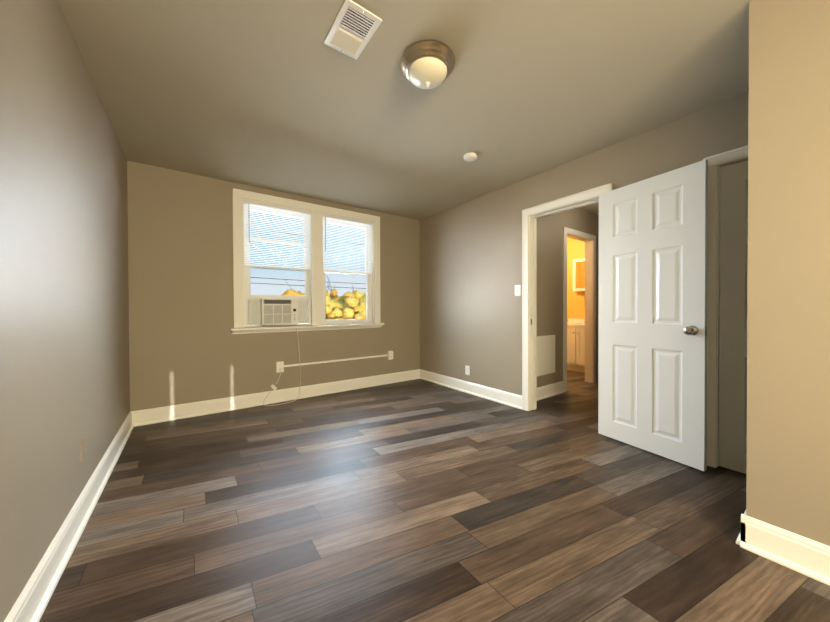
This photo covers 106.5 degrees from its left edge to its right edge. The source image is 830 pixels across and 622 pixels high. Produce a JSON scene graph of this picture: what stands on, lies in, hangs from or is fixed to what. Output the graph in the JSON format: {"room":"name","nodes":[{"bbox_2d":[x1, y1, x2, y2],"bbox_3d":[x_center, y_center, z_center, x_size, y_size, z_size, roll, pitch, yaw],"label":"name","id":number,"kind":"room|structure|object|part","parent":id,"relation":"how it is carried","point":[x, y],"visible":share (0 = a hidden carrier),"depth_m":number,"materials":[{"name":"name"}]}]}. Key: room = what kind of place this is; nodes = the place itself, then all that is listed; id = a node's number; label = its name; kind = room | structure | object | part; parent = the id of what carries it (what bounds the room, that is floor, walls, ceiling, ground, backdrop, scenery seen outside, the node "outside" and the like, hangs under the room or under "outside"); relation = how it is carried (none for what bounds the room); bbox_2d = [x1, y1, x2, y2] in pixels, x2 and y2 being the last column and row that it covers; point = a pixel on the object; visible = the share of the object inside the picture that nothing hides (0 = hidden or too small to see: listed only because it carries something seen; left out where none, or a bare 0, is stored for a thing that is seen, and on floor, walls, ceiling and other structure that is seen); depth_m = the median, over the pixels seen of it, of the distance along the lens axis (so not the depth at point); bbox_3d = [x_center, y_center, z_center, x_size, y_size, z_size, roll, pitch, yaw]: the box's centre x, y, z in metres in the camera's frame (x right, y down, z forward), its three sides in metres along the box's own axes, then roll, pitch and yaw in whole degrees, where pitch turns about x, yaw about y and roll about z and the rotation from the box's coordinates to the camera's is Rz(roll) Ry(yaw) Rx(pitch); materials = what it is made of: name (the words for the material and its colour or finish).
{"room":"empty bedroom","nodes":[
{"label":"empty bedroom","id":0,"kind":"room"},
{"bbox_2d":[0,0,129,621],"bbox_3d":[-1.011,-0.141,0.475,0.150,2.440,6.227,-1,1,-36],"label":"wall","id":1,"kind":"structure","parent":0,"point":[64,342],"depth_m":1.28,"materials":[{"name":"beige paint"}]},
{"bbox_2d":[4,412,133,621],"bbox_3d":[-0.905,1.009,0.497,0.031,0.140,5.827,-1,1,-36],"label":"baseboard","id":2,"kind":"structure","parent":1,"relation":"attached to","point":[31,602],"depth_m":1.33,"materials":[{"name":"white paint"}]},
{"bbox_2d":[80,434,85,461],"bbox_3d":[-1.726,0.712,1.612,0.009,0.116,0.072,-1,1,-36],"label":"electrical outlet","id":3,"kind":"object","parent":1,"relation":"attached to","point":[82,447],"visible":1,"depth_m":1.60,"materials":[{"name":"beige paint"}]},
{"bbox_2d":[127,161,419,410],"bbox_3d":[-0.166,-0.180,4.771,6.250,2.440,0.250,-1,1,-36],"label":"wall","id":4,"kind":"structure","parent":0,"point":[186,345],"depth_m":3.21,"materials":[{"name":"beige paint"}]},
{"bbox_2d":[130,369,419,426],"bbox_3d":[-1.263,0.982,3.812,3.330,0.140,0.031,-1,1,-36],"label":"baseboard","id":5,"kind":"structure","parent":4,"relation":"attached to","point":[167,413],"depth_m":3.45,"materials":[{"name":"white paint"}]},
{"bbox_2d":[231,188,383,333],"bbox_3d":[-1.243,-0.539,3.876,1.850,1.559,0.207,-1,1,-36],"label":"window","id":6,"kind":"structure","parent":4,"relation":"in","point":[307,276],"depth_m":3.78,"materials":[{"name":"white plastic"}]},
{"bbox_2d":[243,200,310,270],"bbox_3d":[-1.581,-0.854,3.614,0.735,0.721,0.044,-1,1,-36],"label":"window blind","id":7,"kind":"object","parent":6,"relation":"attached to","point":[256,204],"visible":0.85,"depth_m":3.60,"materials":[{"name":"white plastic"}]},
{"bbox_3d":[-1.621,-0.667,3.672,0.613,0.970,0.042,-1,1,-36],"label":"glass","id":8,"kind":"part","parent":6,"relation":"part of","materials":[{"name":"white"}]},
{"bbox_2d":[247,298,307,405],"bbox_3d":[-1.650,0.455,3.727,0.672,1.199,0.552,-1,1,-36],"label":"window air conditioner","id":9,"kind":"object","parent":6,"relation":"in","point":[270,311],"visible":0.96,"depth_m":3.54,"materials":[{"name":"white plastic"}]},
{"bbox_2d":[323,214,372,274],"bbox_3d":[-0.888,-0.861,4.113,0.725,0.721,0.044,-1,1,-36],"label":"window blind","id":10,"kind":"object","parent":6,"relation":"attached to","point":[342,220],"visible":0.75,"depth_m":4.11,"materials":[{"name":"white plastic"}]},
{"bbox_2d":[276,351,392,372],"bbox_3d":[-0.960,0.641,4.023,1.571,0.122,0.042,-1,1,-36],"label":"conduit","id":11,"kind":"object","parent":4,"relation":"attached to","point":[389,355],"visible":0.96,"depth_m":3.92,"materials":[{"name":"white"}]},
{"bbox_2d":[323,217,371,324],"bbox_3d":[-0.928,-0.525,4.172,0.731,1.398,0.086,-1,1,-36],"label":"window","id":12,"kind":"structure","parent":4,"relation":"in","point":[368,285],"depth_m":4.25,"materials":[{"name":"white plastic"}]},
{"bbox_2d":[58,0,750,219],"bbox_3d":[1.567,-1.446,2.328,6.520,0.120,6.227,-1,1,-36],"label":"ceiling","id":13,"kind":"structure","parent":0,"point":[278,95],"depth_m":1.90,"materials":[{"name":"paint"}]},
{"bbox_2d":[324,0,381,59],"bbox_3d":[-0.309,-1.366,1.519,0.180,0.013,0.280,-1,1,-36],"label":"ceiling vent","id":14,"kind":"object","parent":13,"relation":"in","point":[354,27],"visible":1,"depth_m":1.50,"materials":[{"name":"white"}]},
{"bbox_2d":[400,40,454,88],"bbox_3d":[0.070,-1.304,1.713,0.300,0.142,0.300,-1,1,-36],"label":"ceiling light","id":15,"kind":"object","parent":13,"relation":"attached to","point":[427,64],"visible":1,"depth_m":1.64,"materials":[{"name":"silver metal"}]},
{"bbox_2d":[464,152,476,161],"bbox_3d":[0.494,-1.368,2.765,0.120,0.035,0.120,-1,1,-36],"label":"smoke detector","id":16,"kind":"object","parent":13,"relation":"attached to","point":[470,157],"visible":1,"depth_m":2.73,"materials":[{"name":"white plastic"}]},
{"bbox_2d":[39,370,829,621],"bbox_3d":[1.576,1.114,2.350,6.520,0.120,6.227,-1,1,-36],"label":"floor","id":17,"kind":"structure","parent":0,"point":[418,500],"depth_m":1.54,"materials":[{"name":"plastic"}]},
{"bbox_2d":[567,318,584,372],"bbox_3d":[2.909,0.572,5.351,0.593,0.904,0.825,-1,1,-36],"label":"bathroom vanity","id":18,"kind":"object","parent":17,"relation":"on","point":[575,344],"visible":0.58,"depth_m":5.20,"materials":[{"name":"white wood"}]},
{"bbox_2d":[537,207,598,387],"bbox_3d":[2.288,-0.185,4.319,2.800,2.440,0.100,-1,1,-36],"label":"wall","id":19,"kind":"structure","parent":0,"point":[550,274],"depth_m":3.87,"materials":[{"name":"beige paint"}]},
{"bbox_2d":[537,335,554,375],"bbox_3d":[1.517,0.533,3.697,0.570,0.470,0.014,-1,1,-36],"label":"access panel","id":20,"kind":"object","parent":19,"relation":"attached to","point":[545,354],"visible":0.58,"depth_m":3.73,"materials":[{"name":"white paint"}]},
{"bbox_2d":[537,381,564,400],"bbox_3d":[1.554,0.973,3.716,0.885,0.140,0.031,-1,1,-36],"label":"baseboard","id":21,"kind":"structure","parent":19,"relation":"attached to","point":[549,390],"depth_m":3.79,"materials":[{"name":"white paint"}]},
{"bbox_2d":[563,227,595,391],"bbox_3d":[2.224,-0.022,4.264,0.866,2.115,0.119,-1,1,-36],"label":"door frame","id":22,"kind":"structure","parent":19,"relation":"attached to","point":[589,240],"depth_m":4.44,"materials":[{"name":"white paint"}]},
{"bbox_2d":[567,237,584,322],"bbox_3d":[3.279,-0.198,5.440,0.120,2.440,3.197,-1,1,-36],"label":"wall","id":23,"kind":"structure","parent":0,"point":[575,300],"depth_m":5.78,"materials":[{"name":"yellow paint"}]},
{"bbox_2d":[573,258,584,291],"bbox_3d":[3.098,-0.648,5.487,0.112,0.580,0.550,-1,1,-36],"label":"mirror","id":24,"kind":"object","parent":23,"relation":"attached to","point":[578,274],"visible":0.4,"depth_m":5.59,"materials":[{"name":"white paint"}]},
{"bbox_2d":[419,92,748,395],"bbox_3d":[1.827,-0.168,2.462,0.120,2.440,5.827,-1,1,-36],"label":"wall","id":25,"kind":"structure","parent":0,"point":[470,279],"depth_m":3.54,"materials":[{"name":"beige paint"}]},
{"bbox_2d":[465,365,469,374],"bbox_3d":[0.671,0.759,3.967,0.009,0.116,0.072,-1,1,-36],"label":"electrical outlet","id":26,"kind":"object","parent":25,"relation":"attached to","point":[467,370],"visible":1,"depth_m":3.96,"materials":[{"name":"white plastic"}]},
{"bbox_2d":[420,369,521,409],"bbox_3d":[1.023,0.977,3.464,0.031,0.140,3.272,-1,1,-36],"label":"baseboard","id":27,"kind":"structure","parent":25,"relation":"attached to","point":[502,397],"depth_m":3.84,"materials":[{"name":"white paint"}]},
{"bbox_2d":[515,285,520,295],"bbox_3d":[1.105,-0.223,3.344,0.019,0.116,0.072,-1,1,-36],"label":"light switch","id":28,"kind":"object","parent":25,"relation":"attached to","point":[517,290],"visible":1,"depth_m":3.34,"materials":[{"name":"white plastic"}]},
{"bbox_2d":[522,183,611,410],"bbox_3d":[1.453,-0.008,2.984,0.168,2.121,0.866,-1,1,-36],"label":"door frame","id":29,"kind":"structure","parent":25,"relation":"attached to","point":[530,215],"depth_m":3.25,"materials":[{"name":"white paint"}]},
{"bbox_2d":[598,159,707,470],"bbox_3d":[1.711,0.031,2.314,0.299,2.025,0.724,0,1,-27],"label":"door","id":30,"kind":"structure","parent":25,"relation":"in","point":[652,305],"depth_m":2.25,"materials":[{"name":"white paint"}]},
{"bbox_3d":[1.711,0.024,2.314,0.198,1.730,0.703,-1,1,-36],"label":"door hardware","id":31,"kind":"part","parent":30,"relation":"part of","materials":[{"name":"silver metal"}]},
{"bbox_2d":[703,145,747,467],"bbox_3d":[2.284,0.009,1.814,0.146,2.101,0.876,-1,1,-36],"label":"trim","id":32,"kind":"structure","parent":25,"relation":"attached to","point":[716,162],"depth_m":2.08,"materials":[{"name":"white paint"}]},
{"bbox_2d":[719,160,747,473],"bbox_3d":[2.268,0.043,1.803,0.035,2.007,0.714,-1,1,-36],"label":"closet door","id":33,"kind":"structure","parent":25,"relation":"in","point":[733,275],"depth_m":2.03,"materials":[{"name":"white paint"}]},
{"bbox_2d":[746,0,829,545],"bbox_3d":[2.196,-0.153,0.516,0.120,2.440,2.240,-1,1,-36],"label":"wall","id":34,"kind":"structure","parent":0,"point":[788,398],"depth_m":1.29,"materials":[{"name":"beige paint"}]},
{"bbox_2d":[736,510,829,585],"bbox_3d":[2.179,0.997,0.530,0.151,0.140,2.271,-1,1,-36],"label":"baseboard","id":35,"kind":"structure","parent":34,"relation":"attached to","point":[808,557],"depth_m":1.29,"materials":[{"name":"white paint"}]},
{"label":"outside","id":36,"kind":"structure","parent":0,"visible":0},
{"bbox_2d":[250,231,365,288],"bbox_3d":[-2.883,-2.518,15.126,30.001,2.861,0.524,-1,1,-36],"label":"power lines","id":37,"kind":"object","parent":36,"point":[304,280],"depth_m":13.36,"materials":[{"name":"black metal"}]},
{"bbox_2d":[282,283,338,296],"bbox_3d":[-12.703,2.703,39.636,9.826,14.171,7.254,-1,1,-36],"label":"tree","id":38,"kind":"object","parent":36,"point":[292,293],"depth_m":36.68,"materials":[{"name":"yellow plant"}]},
{"bbox_2d":[299,284,359,323],"bbox_3d":[-7.931,3.773,25.841,7.087,12.231,5.129,-1,1,-36],"label":"tree","id":39,"kind":"object","parent":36,"point":[345,312],"depth_m":25.89,"materials":[{"name":"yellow plant"}]},
{"bbox_2d":[325,276,365,318],"bbox_3d":[-7.101,3.233,29.130,8.184,13.249,5.556,-1,1,-36],"label":"tree","id":40,"kind":"object","parent":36,"point":[361,303],"depth_m":28.41,"materials":[{"name":"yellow plant"}]}
]}

